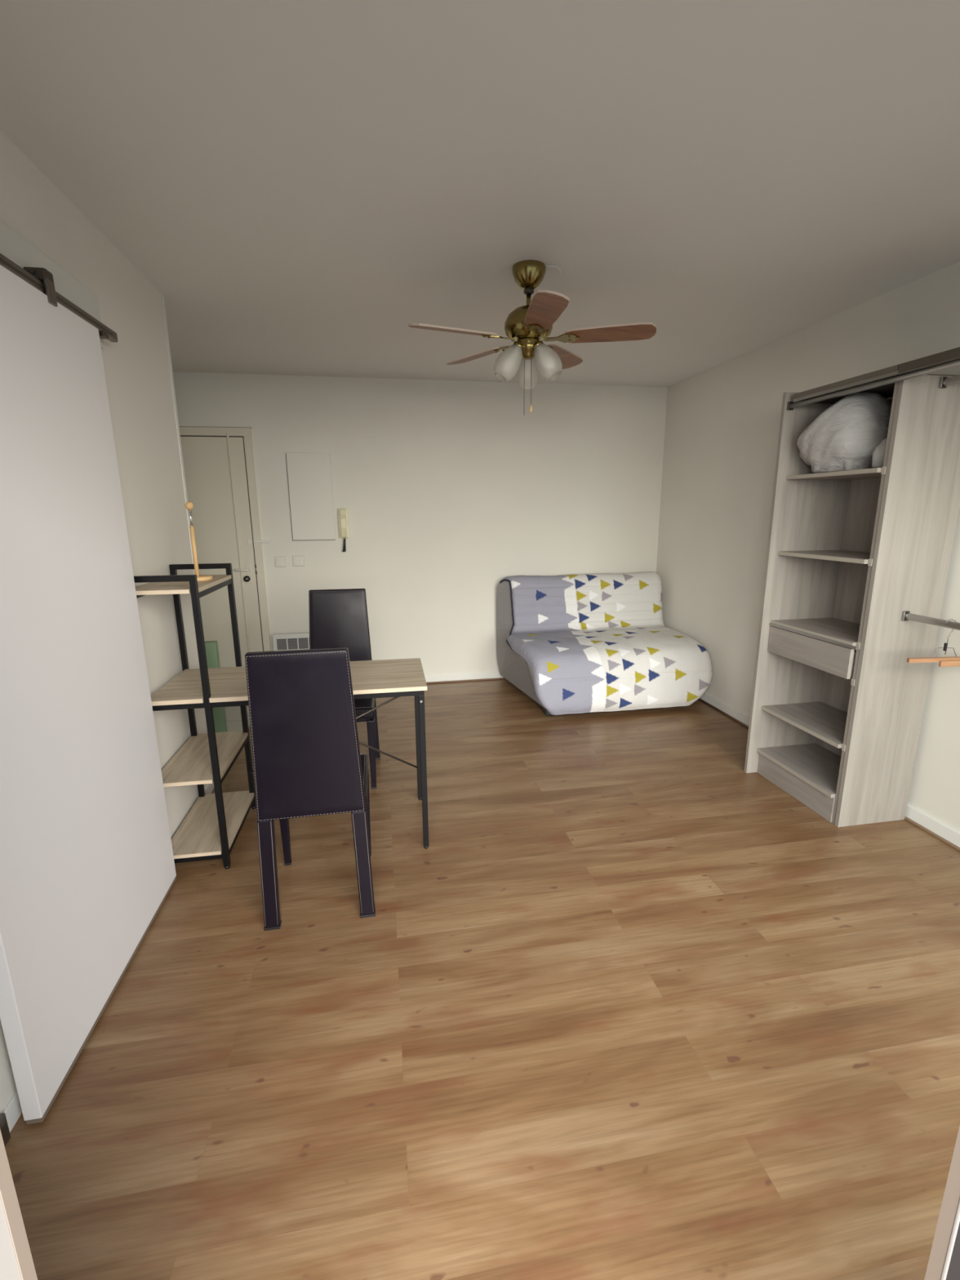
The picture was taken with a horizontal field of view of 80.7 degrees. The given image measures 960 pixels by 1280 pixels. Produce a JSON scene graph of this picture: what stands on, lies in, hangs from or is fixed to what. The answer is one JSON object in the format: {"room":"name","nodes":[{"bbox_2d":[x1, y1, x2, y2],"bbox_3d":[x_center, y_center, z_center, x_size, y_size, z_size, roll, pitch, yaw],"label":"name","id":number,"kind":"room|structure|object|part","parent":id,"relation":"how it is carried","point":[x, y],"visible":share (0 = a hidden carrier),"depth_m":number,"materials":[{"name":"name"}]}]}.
{"room":"studio apartment","nodes":[
{"label":"studio apartment","id":0,"kind":"room"},
{"bbox_2d":[0,129,207,1113],"bbox_3d":[-1.311,-0.124,1.618,0.100,2.500,2.820,-3,13,-10],"label":"wall","id":1,"kind":"structure","parent":0,"point":[136,367],"depth_m":2.35,"materials":[{"name":"paint"}]},
{"bbox_2d":[0,1112,10,1146],"bbox_3d":[-1.149,1.179,1.351,0.017,0.075,0.037,-3,13,-10],"label":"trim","id":2,"kind":"structure","parent":1,"relation":"attached to","point":[4,1128],"depth_m":1.36,"materials":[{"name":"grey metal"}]},
{"bbox_2d":[0,220,104,348],"bbox_3d":[-1.192,-0.921,1.072,0.022,0.175,1.975,-3,13,-10],"label":"board","id":3,"kind":"object","parent":1,"relation":"attached to","point":[15,247],"visible":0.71,"depth_m":1.71,"materials":[{"name":"paint"}]},
{"bbox_2d":[0,253,176,1124],"bbox_3d":[-1.157,0.118,1.339,0.078,2.150,1.925,-3,13,-10],"label":"sliding door","id":4,"kind":"structure","parent":3,"relation":"attached to","point":[87,867],"depth_m":1.59,"materials":[{"name":"white wood"}]},
{"bbox_3d":[-1.169,-0.875,1.113,0.070,0.045,1.925,-3,13,-10],"label":"door rail","id":5,"kind":"part","parent":4,"relation":"part of","materials":[{"name":"grey metal"}]},
{"bbox_2d":[2,782,213,1132],"bbox_3d":[-1.320,0.973,2.285,0.007,0.065,1.950,-3,13,-10],"label":"baseboard","id":6,"kind":"structure","parent":1,"relation":"attached to","point":[12,1111],"depth_m":1.41,"materials":[{"name":"white plastic"}]},
{"bbox_2d":[160,293,195,574],"bbox_3d":[-1.555,-0.426,2.960,0.106,2.500,0.031,-3,13,-10],"label":"trim","id":7,"kind":"structure","parent":1,"relation":"attached to","point":[162,295],"depth_m":2.80,"materials":[{"name":"white plastic"}]},
{"bbox_2d":[172,371,667,675],"bbox_3d":[-0.634,-0.841,4.760,4.735,2.500,0.100,-3,13,-10],"label":"wall","id":8,"kind":"structure","parent":0,"point":[450,491],"depth_m":4.71,"materials":[{"name":"paint"}]},
{"bbox_2d":[178,426,271,667],"bbox_3d":[-2.177,-0.564,4.451,1.036,2.119,0.074,-3,13,-10],"label":"door","id":9,"kind":"structure","parent":8,"relation":"in","point":[219,466],"depth_m":4.43,"materials":[{"name":"beige wood"}]},
{"bbox_3d":[-1.906,-0.567,4.509,0.018,2.055,0.012,-3,13,-10],"label":"lock rod","id":10,"kind":"part","parent":9,"relation":"part of","materials":[{"name":"beige"}]},
{"bbox_3d":[-1.884,-0.527,4.502,0.118,0.160,0.053,-3,13,-10],"label":"handle","id":11,"kind":"part","parent":9,"relation":"part of","materials":[{"name":"white paint"}]},
{"bbox_2d":[274,556,285,567],"bbox_3d":[-1.615,-0.632,4.569,0.080,0.084,0.014,-3,13,-10],"label":"light switch","id":12,"kind":"object","parent":8,"relation":"attached to","point":[280,562],"visible":1,"depth_m":4.57,"materials":[{"name":"grey plastic"}]},
{"bbox_2d":[271,631,309,650],"bbox_3d":[-1.420,0.139,4.737,0.570,0.410,0.094,-3,13,-10],"label":"heater","id":13,"kind":"object","parent":8,"relation":"attached to","point":[289,641],"visible":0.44,"depth_m":4.64,"materials":[{"name":"white plastic"}]},
{"bbox_2d":[275,637,309,649],"bbox_3d":[-1.414,0.026,4.668,0.518,0.090,0.008,-3,13,-10],"label":"grille","id":14,"kind":"object","parent":13,"relation":"attached to","point":[281,643],"depth_m":4.65,"materials":[{"name":"grey"}]},
{"bbox_2d":[292,555,304,566],"bbox_3d":[-1.475,-0.640,4.593,0.092,0.084,0.014,-3,13,-10],"label":"light switch","id":15,"kind":"object","parent":8,"relation":"attached to","point":[297,561],"visible":1,"depth_m":4.59,"materials":[{"name":"grey plastic"}]},
{"bbox_2d":[285,453,335,540],"bbox_3d":[-1.344,-1.135,4.503,0.338,0.674,0.018,-3,13,-10],"label":"electrical panel","id":16,"kind":"object","parent":8,"relation":"attached to","point":[309,478],"visible":1,"depth_m":4.49,"materials":[{"name":"grey"}]},
{"bbox_2d":[337,508,349,551],"bbox_3d":[-1.102,-0.889,4.580,0.080,0.346,0.062,-3,13,-10],"label":"intercom","id":17,"kind":"object","parent":8,"relation":"attached to","point":[343,514],"visible":1,"depth_m":4.56,"materials":[{"name":"beige plastic"}]},
{"bbox_3d":[-1.106,-0.774,4.604,0.036,0.112,0.028,-3,13,-10],"label":"coiled cord","id":18,"kind":"part","parent":17,"relation":"part of","materials":[{"name":"black plastic"}]},
{"bbox_2d":[424,671,503,682],"bbox_3d":[-0.056,0.329,5.070,3.372,0.072,0.012,-3,13,-10],"label":"baseboard","id":19,"kind":"structure","parent":8,"relation":"attached to","point":[455,677],"depth_m":5.05,"materials":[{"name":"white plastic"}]},
{"bbox_2d":[426,677,505,684],"bbox_3d":[-0.057,0.361,5.065,3.365,0.016,0.016,-3,13,-10],"label":"trim","id":20,"kind":"structure","parent":8,"relation":"attached to","point":[499,678],"depth_m":5.05,"materials":[{"name":"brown wood"}]},
{"bbox_2d":[0,0,959,387],"bbox_3d":[-0.241,-1.610,2.256,4.735,0.100,4.715,-3,13,-10],"label":"ceiling","id":21,"kind":"structure","parent":0,"point":[301,184],"depth_m":1.69,"materials":[{"name":"paint"}]},
{"bbox_2d":[408,259,656,412],"bbox_3d":[0.208,-1.300,2.461,1.041,0.600,1.016,-3,13,-10],"label":"ceiling fan","id":22,"kind":"object","parent":21,"relation":"hanging from","point":[527,326],"visible":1,"depth_m":2.42,"materials":[{"name":"gold metal"}]},
{"bbox_3d":[-0.109,-1.291,2.356,0.385,0.034,0.127,-6,14,-22],"label":"blade","id":23,"kind":"part","parent":22,"relation":"part of","materials":[{"name":"brown wood"}]},
{"bbox_3d":[-0.017,-1.380,2.746,0.127,0.034,0.385,-11,17,-40],"label":"blade","id":24,"kind":"part","parent":22,"relation":"part of","materials":[{"name":"brown wood"}]},
{"bbox_3d":[0.124,-1.211,2.470,0.129,0.158,0.108,-3,13,-10],"label":"lamp shade","id":25,"kind":"part","parent":22,"relation":"part of","materials":[{"name":"white glass"}]},
{"bbox_3d":[0.197,-1.135,2.522,0.002,0.249,0.002,-3,13,-10],"label":"pull chain","id":26,"kind":"part","parent":22,"relation":"part of","materials":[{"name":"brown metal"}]},
{"bbox_3d":[0.223,-1.243,2.608,0.108,0.158,0.129,-3,13,-10],"label":"lamp shade","id":27,"kind":"part","parent":22,"relation":"part of","materials":[{"name":"white glass"}]},
{"bbox_3d":[0.229,-1.158,2.523,0.002,0.204,0.002,-3,13,-10],"label":"pull chain","id":28,"kind":"part","parent":22,"relation":"part of","materials":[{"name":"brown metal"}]},
{"bbox_3d":[0.239,-1.247,2.150,0.139,0.034,0.386,-3,13,-10],"label":"blade","id":29,"kind":"part","parent":22,"relation":"part of","materials":[{"name":"brown wood"}]},
{"bbox_3d":[0.297,-1.209,2.455,0.117,0.158,0.117,-3,13,-10],"label":"lamp shade","id":30,"kind":"part","parent":22,"relation":"part of","materials":[{"name":"white glass"}]},
{"bbox_3d":[0.392,-1.391,2.781,0.127,0.034,0.385,7,15,30],"label":"blade","id":31,"kind":"part","parent":22,"relation":"part of","materials":[{"name":"brown wood"}]},
{"bbox_3d":[0.554,-1.310,2.418,0.385,0.034,0.127,2,13,12],"label":"blade","id":32,"kind":"part","parent":22,"relation":"part of","materials":[{"name":"brown wood"}]},
{"bbox_2d":[4,679,959,1279],"bbox_3d":[-0.222,0.904,2.826,4.735,0.064,4.715,-3,13,-10],"label":"floor","id":33,"kind":"structure","parent":0,"point":[632,1006],"depth_m":1.62,"materials":[{"name":"brown wood"}]},
{"bbox_2d":[204,640,227,732],"bbox_3d":[-1.886,0.341,3.721,0.352,0.664,0.060,-3,13,-10],"label":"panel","id":34,"kind":"object","parent":33,"relation":"on","point":[211,646],"visible":0.2,"depth_m":3.71,"materials":[{"name":"green"}]},
{"bbox_2d":[133,563,428,869],"bbox_3d":[-0.820,0.296,2.572,1.126,1.252,0.542,-2,13,-9],"label":"desk","id":35,"kind":"object","parent":33,"relation":"on","point":[211,828],"visible":0.76,"depth_m":2.46,"materials":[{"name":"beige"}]},
{"bbox_2d":[135,574,231,595],"bbox_3d":[-1.249,-0.237,2.381,0.263,0.016,0.540,-2,13,-9],"label":"shelf","id":36,"kind":"object","parent":35,"relation":"attached to","point":[202,588],"depth_m":2.23,"materials":[{"name":"brown wood"}]},
{"bbox_3d":[-1.406,0.269,2.733,0.023,1.217,0.023,-2,13,-9],"label":"post","id":37,"kind":"part","parent":35,"relation":"part of","materials":[{"name":"black metal"}]},
{"bbox_2d":[184,501,213,581],"bbox_3d":[-1.220,-0.420,2.408,0.120,0.329,0.120,-3,13,-10],"label":"paper towel holder","id":38,"kind":"object","parent":35,"relation":"on","point":[188,505],"visible":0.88,"depth_m":2.40,"materials":[{"name":"brown wood"}]},
{"bbox_3d":[-1.222,-0.564,2.375,0.034,0.034,0.034,-3,13,-10],"label":"ball knob","id":39,"kind":"part","parent":38,"relation":"part of","materials":[{"name":"brown wood"}]},
{"bbox_3d":[-1.220,-0.376,2.418,0.017,0.211,0.017,-3,13,-10],"label":"rod","id":40,"kind":"part","parent":38,"relation":"part of","materials":[{"name":"brown wood"}]},
{"bbox_2d":[161,730,248,786],"bbox_3d":[-1.243,0.525,2.553,0.263,0.016,0.540,-2,13,-9],"label":"shelf","id":41,"kind":"object","parent":35,"relation":"attached to","point":[191,765],"depth_m":2.50,"materials":[{"name":"brown wood"}]},
{"bbox_3d":[-1.085,0.369,2.282,0.023,1.217,0.023,-2,13,-9],"label":"post","id":42,"kind":"part","parent":35,"relation":"part of","materials":[{"name":"black metal"}]},
{"bbox_2d":[171,790,253,858],"bbox_3d":[-1.241,0.843,2.626,0.263,0.016,0.540,-2,13,-9],"label":"shelf","id":43,"kind":"object","parent":35,"relation":"attached to","point":[197,837],"depth_m":2.57,"materials":[{"name":"brown wood"}]},
{"bbox_3d":[-1.130,-0.223,2.405,0.019,0.023,0.485,-2,13,-9],"label":"rail","id":44,"kind":"part","parent":35,"relation":"part of","materials":[{"name":"black"}]},
{"bbox_3d":[-1.124,0.538,2.577,0.019,0.023,0.485,-2,13,-9],"label":"rail","id":45,"kind":"part","parent":35,"relation":"part of","materials":[{"name":"black"}]},
{"bbox_3d":[-1.167,0.259,2.771,0.023,1.217,0.023,-2,13,-9],"label":"post","id":46,"kind":"part","parent":35,"relation":"part of","materials":[{"name":"black metal"}]},
{"bbox_3d":[-1.122,0.858,2.650,0.019,0.023,0.485,-2,13,-9],"label":"rail","id":47,"kind":"part","parent":35,"relation":"part of","materials":[{"name":"black"}]},
{"bbox_3d":[-0.318,0.482,2.901,0.024,0.712,0.022,-2,13,-9],"label":"leg","id":48,"kind":"part","parent":35,"relation":"part of","materials":[{"name":"black metal"}]},
{"bbox_3d":[-0.246,0.579,2.472,0.024,0.712,0.022,-2,13,-9],"label":"leg","id":49,"kind":"part","parent":35,"relation":"part of","materials":[{"name":"black metal"}]},
{"bbox_2d":[244,647,375,930],"bbox_3d":[-0.626,0.496,2.152,0.398,1.045,0.482,-3,13,-10],"label":"dining chair","id":50,"kind":"object","parent":33,"relation":"on","point":[308,761],"visible":1,"depth_m":1.92,"materials":[{"name":"black leather"}]},
{"bbox_3d":[-0.755,0.833,2.025,0.064,0.430,0.034,-3,13,-10],"label":"leg","id":51,"kind":"part","parent":50,"relation":"part of","materials":[{"name":"black leather"}]},
{"bbox_3d":[-0.830,0.769,2.399,0.042,0.390,0.042,-3,13,-10],"label":"leg","id":52,"kind":"part","parent":50,"relation":"part of","materials":[{"name":"black leather"}]},
{"bbox_3d":[-0.592,0.327,1.918,0.372,0.613,0.088,-3,13,-10],"label":"backrest","id":53,"kind":"part","parent":50,"relation":"part of","materials":[{"name":"black leather"}]},
{"bbox_3d":[-0.430,0.817,2.083,0.064,0.430,0.034,-3,13,-10],"label":"leg","id":54,"kind":"part","parent":50,"relation":"part of","materials":[{"name":"black leather"}]},
{"bbox_3d":[-0.634,0.566,2.213,0.380,0.058,0.391,-3,13,-10],"label":"seat","id":55,"kind":"part","parent":50,"relation":"part of","materials":[{"name":"black leather"}]},
{"bbox_3d":[-0.496,0.753,2.460,0.042,0.390,0.042,-3,13,-10],"label":"leg","id":56,"kind":"part","parent":50,"relation":"part of","materials":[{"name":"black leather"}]},
{"bbox_2d":[308,588,380,789],"bbox_3d":[-0.788,0.264,3.179,0.398,1.045,0.482,-2,13,-9],"label":"dining chair","id":57,"kind":"object","parent":33,"relation":"on","point":[339,618],"visible":0.59,"depth_m":3.27,"materials":[{"name":"black leather"}]},
{"bbox_3d":[-0.820,0.011,3.318,0.372,0.613,0.088,-2,13,-9],"label":"backrest","id":58,"kind":"part","parent":57,"relation":"part of","materials":[{"name":"black leather"}]},
{"bbox_3d":[-0.777,0.400,3.145,0.330,0.026,0.295,-2,13,-9],"label":"seat frame","id":59,"kind":"part","parent":57,"relation":"part of","materials":[{"name":"black leather"}]},
{"bbox_3d":[-0.780,0.354,3.153,0.380,0.058,0.391,-2,13,-9],"label":"seat","id":60,"kind":"part","parent":57,"relation":"part of","materials":[{"name":"black leather"}]},
{"bbox_3d":[-0.584,0.616,3.067,0.042,0.390,0.042,-2,13,-9],"label":"leg","id":61,"kind":"part","parent":57,"relation":"part of","materials":[{"name":"black leather"}]},
{"bbox_3d":[-0.649,0.512,3.435,0.064,0.430,0.034,-2,13,-9],"label":"leg","id":62,"kind":"part","parent":57,"relation":"part of","materials":[{"name":"black leather"}]},
{"bbox_2d":[496,571,712,715],"bbox_3d":[0.951,-0.015,4.566,1.465,0.952,1.134,-3,13,-10],"label":"sofa","id":63,"kind":"object","parent":33,"relation":"on","point":[597,642],"visible":1,"depth_m":4.33,"materials":[{"name":"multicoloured fabric"}]},
{"bbox_3d":[0.294,-0.001,4.469,0.128,0.851,1.049,-4,13,-14],"label":"panel","id":64,"kind":"part","parent":63,"relation":"part of","materials":[{"name":"grey fabric"}]},
{"bbox_2d":[743,373,959,826],"bbox_3d":[1.791,-0.179,2.788,0.441,2.045,0.617,-3,13,-10],"label":"wardrobe","id":65,"kind":"object","parent":33,"relation":"on","point":[837,709],"visible":0.9,"depth_m":2.69,"materials":[{"name":"grey wood"}]},
{"bbox_3d":[1.739,-0.243,3.074,0.441,2.045,0.022,-3,13,-10],"label":"panel","id":66,"kind":"part","parent":65,"relation":"part of","materials":[{"name":"grey wood"}]},
{"bbox_2d":[756,742,840,798],"bbox_3d":[1.814,0.678,2.996,0.378,0.019,0.550,-3,13,-10],"label":"shelf","id":67,"kind":"object","parent":65,"relation":"attached to","point":[817,765],"depth_m":3.05,"materials":[{"name":"grey wood"}]},
{"bbox_2d":[760,701,847,748],"bbox_3d":[1.812,0.429,2.939,0.378,0.019,0.550,-3,13,-10],"label":"shelf","id":68,"kind":"object","parent":65,"relation":"attached to","point":[826,721],"depth_m":3.00,"materials":[{"name":"grey wood"}]},
{"bbox_3d":[1.630,0.051,2.821,0.018,0.140,0.544,-3,13,-10],"label":"drawer","id":69,"kind":"part","parent":65,"relation":"part of","materials":[{"name":"grey wood"}]},
{"bbox_2d":[770,617,860,646],"bbox_3d":[1.809,-0.047,2.832,0.378,0.019,0.550,-3,13,-10],"label":"shelf","id":70,"kind":"object","parent":65,"relation":"attached to","point":[836,632],"depth_m":2.86,"materials":[{"name":"grey wood"}]},
{"bbox_2d":[777,550,870,564],"bbox_3d":[1.806,-0.408,2.750,0.378,0.019,0.550,-3,13,-10],"label":"shelf","id":71,"kind":"object","parent":65,"relation":"attached to","point":[863,557],"depth_m":2.78,"materials":[{"name":"grey wood"}]},
{"bbox_2d":[786,467,881,479],"bbox_3d":[1.803,-0.780,2.666,0.378,0.019,0.550,-3,13,-10],"label":"shelf","id":72,"kind":"object","parent":65,"relation":"attached to","point":[875,473],"depth_m":2.70,"materials":[{"name":"grey wood"}]},
{"bbox_2d":[796,391,892,473],"bbox_3d":[1.754,-0.973,2.685,0.361,0.348,0.390,-3,13,-10],"label":"duvet","id":73,"kind":"object","parent":65,"relation":"on","point":[844,437],"visible":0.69,"depth_m":2.56,"materials":[{"name":"grey fabric"}]},
{"bbox_3d":[2.000,-0.216,2.829,0.012,1.895,0.550,-3,13,-10],"label":"panel","id":74,"kind":"part","parent":65,"relation":"part of","materials":[{"name":"grey wood"}]},
{"bbox_2d":[786,346,959,410],"bbox_3d":[1.749,-0.955,1.815,0.076,0.068,2.090,-3,13,-10],"label":"track","id":75,"kind":"object","parent":65,"relation":"attached to","point":[948,359],"visible":1,"depth_m":2.29,"materials":[{"name":"silver metal"}]},
{"bbox_2d":[871,437,887,467],"bbox_3d":[1.845,-0.811,2.445,0.289,0.136,0.116,-3,13,-10],"label":"pillow","id":76,"kind":"object","parent":65,"relation":"on","point":[877,458],"visible":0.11,"depth_m":2.42,"materials":[{"name":"grey fabric"}]},
{"bbox_3d":[1.802,-1.141,2.584,0.375,0.018,0.550,-3,13,-10],"label":"panel","id":77,"kind":"part","parent":65,"relation":"part of","materials":[{"name":"grey wood"}]},
{"bbox_3d":[1.878,-0.095,2.513,0.371,2.000,0.022,-3,13,-10],"label":"panel","id":78,"kind":"part","parent":65,"relation":"part of","materials":[{"name":"grey wood"}]},
{"bbox_2d":[901,610,959,630],"bbox_3d":[2.001,0.050,1.800,0.028,0.042,1.450,-3,13,-10],"label":"hanging rod","id":79,"kind":"object","parent":65,"relation":"attached to","point":[906,615],"visible":1,"depth_m":2.38,"materials":[{"name":"silver metal"}]},
{"bbox_2d":[901,610,910,621],"bbox_3d":[1.875,-0.106,2.491,0.028,0.042,0.012,-3,13,-10],"label":"bracket","id":80,"kind":"object","parent":79,"relation":"attached to","point":[905,615],"depth_m":2.48,"materials":[{"name":"silver metal"}]},
{"bbox_2d":[906,618,959,666],"bbox_3d":[1.912,0.012,2.307,0.316,0.195,0.028,-1,13,-4],"label":"clothes hanger","id":81,"kind":"object","parent":79,"relation":"hanging from","point":[950,661],"visible":0.97,"depth_m":2.31,"materials":[{"name":"brown wood"}]},
{"bbox_2d":[937,374,959,388],"bbox_3d":[1.994,-0.883,1.589,0.028,0.042,1.450,-3,13,-10],"label":"hanging rod","id":82,"kind":"object","parent":65,"relation":"attached to","point":[944,381],"visible":1,"depth_m":2.26,"materials":[{"name":"silver metal"}]},
{"bbox_2d":[937,376,948,388],"bbox_3d":[1.869,-1.038,2.280,0.028,0.042,0.012,-3,13,-10],"label":"socket","id":83,"kind":"object","parent":82,"relation":"attached to","point":[943,383],"depth_m":2.27,"materials":[{"name":"silver metal"}]},
{"bbox_2d":[656,261,959,832],"bbox_3d":[2.059,-0.437,2.887,0.100,2.500,4.615,-3,13,-10],"label":"wall","id":84,"kind":"structure","parent":0,"point":[722,421],"depth_m":3.79,"materials":[{"name":"paint"}]},
{"bbox_2d":[697,697,959,851],"bbox_3d":[1.977,0.749,3.285,0.016,0.016,4.295,-3,13,-10],"label":"trim","id":85,"kind":"structure","parent":84,"relation":"attached to","point":[907,819],"depth_m":2.69,"materials":[{"name":"brown wood"}]},
{"bbox_2d":[700,692,959,847],"bbox_3d":[1.988,0.719,3.283,0.012,0.072,4.302,-3,13,-10],"label":"baseboard","id":86,"kind":"structure","parent":84,"relation":"attached to","point":[941,829],"depth_m":2.69,"materials":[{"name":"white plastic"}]},
{"bbox_3d":[0.045,0.134,0.434,4.947,2.500,0.240,-3,13,-10],"label":"wall","id":87,"kind":"structure","parent":0,"visible":0},
{"bbox_2d":[0,1125,959,1279],"bbox_3d":[0.831,0.283,0.611,2.783,2.120,0.240,-3,13,-10],"label":"door frame","id":88,"kind":"structure","parent":87,"relation":"in","point":[16,1263],"depth_m":0.57,"materials":[{"name":"beige"}]},
{"bbox_2d":[946,1223,959,1279],"bbox_3d":[1.446,0.281,0.736,1.530,2.060,0.188,-3,13,-10],"label":"window","id":89,"kind":"structure","parent":87,"relation":"in","point":[953,1273],"depth_m":0.81,"materials":[{"name":"grey"}]}
]}

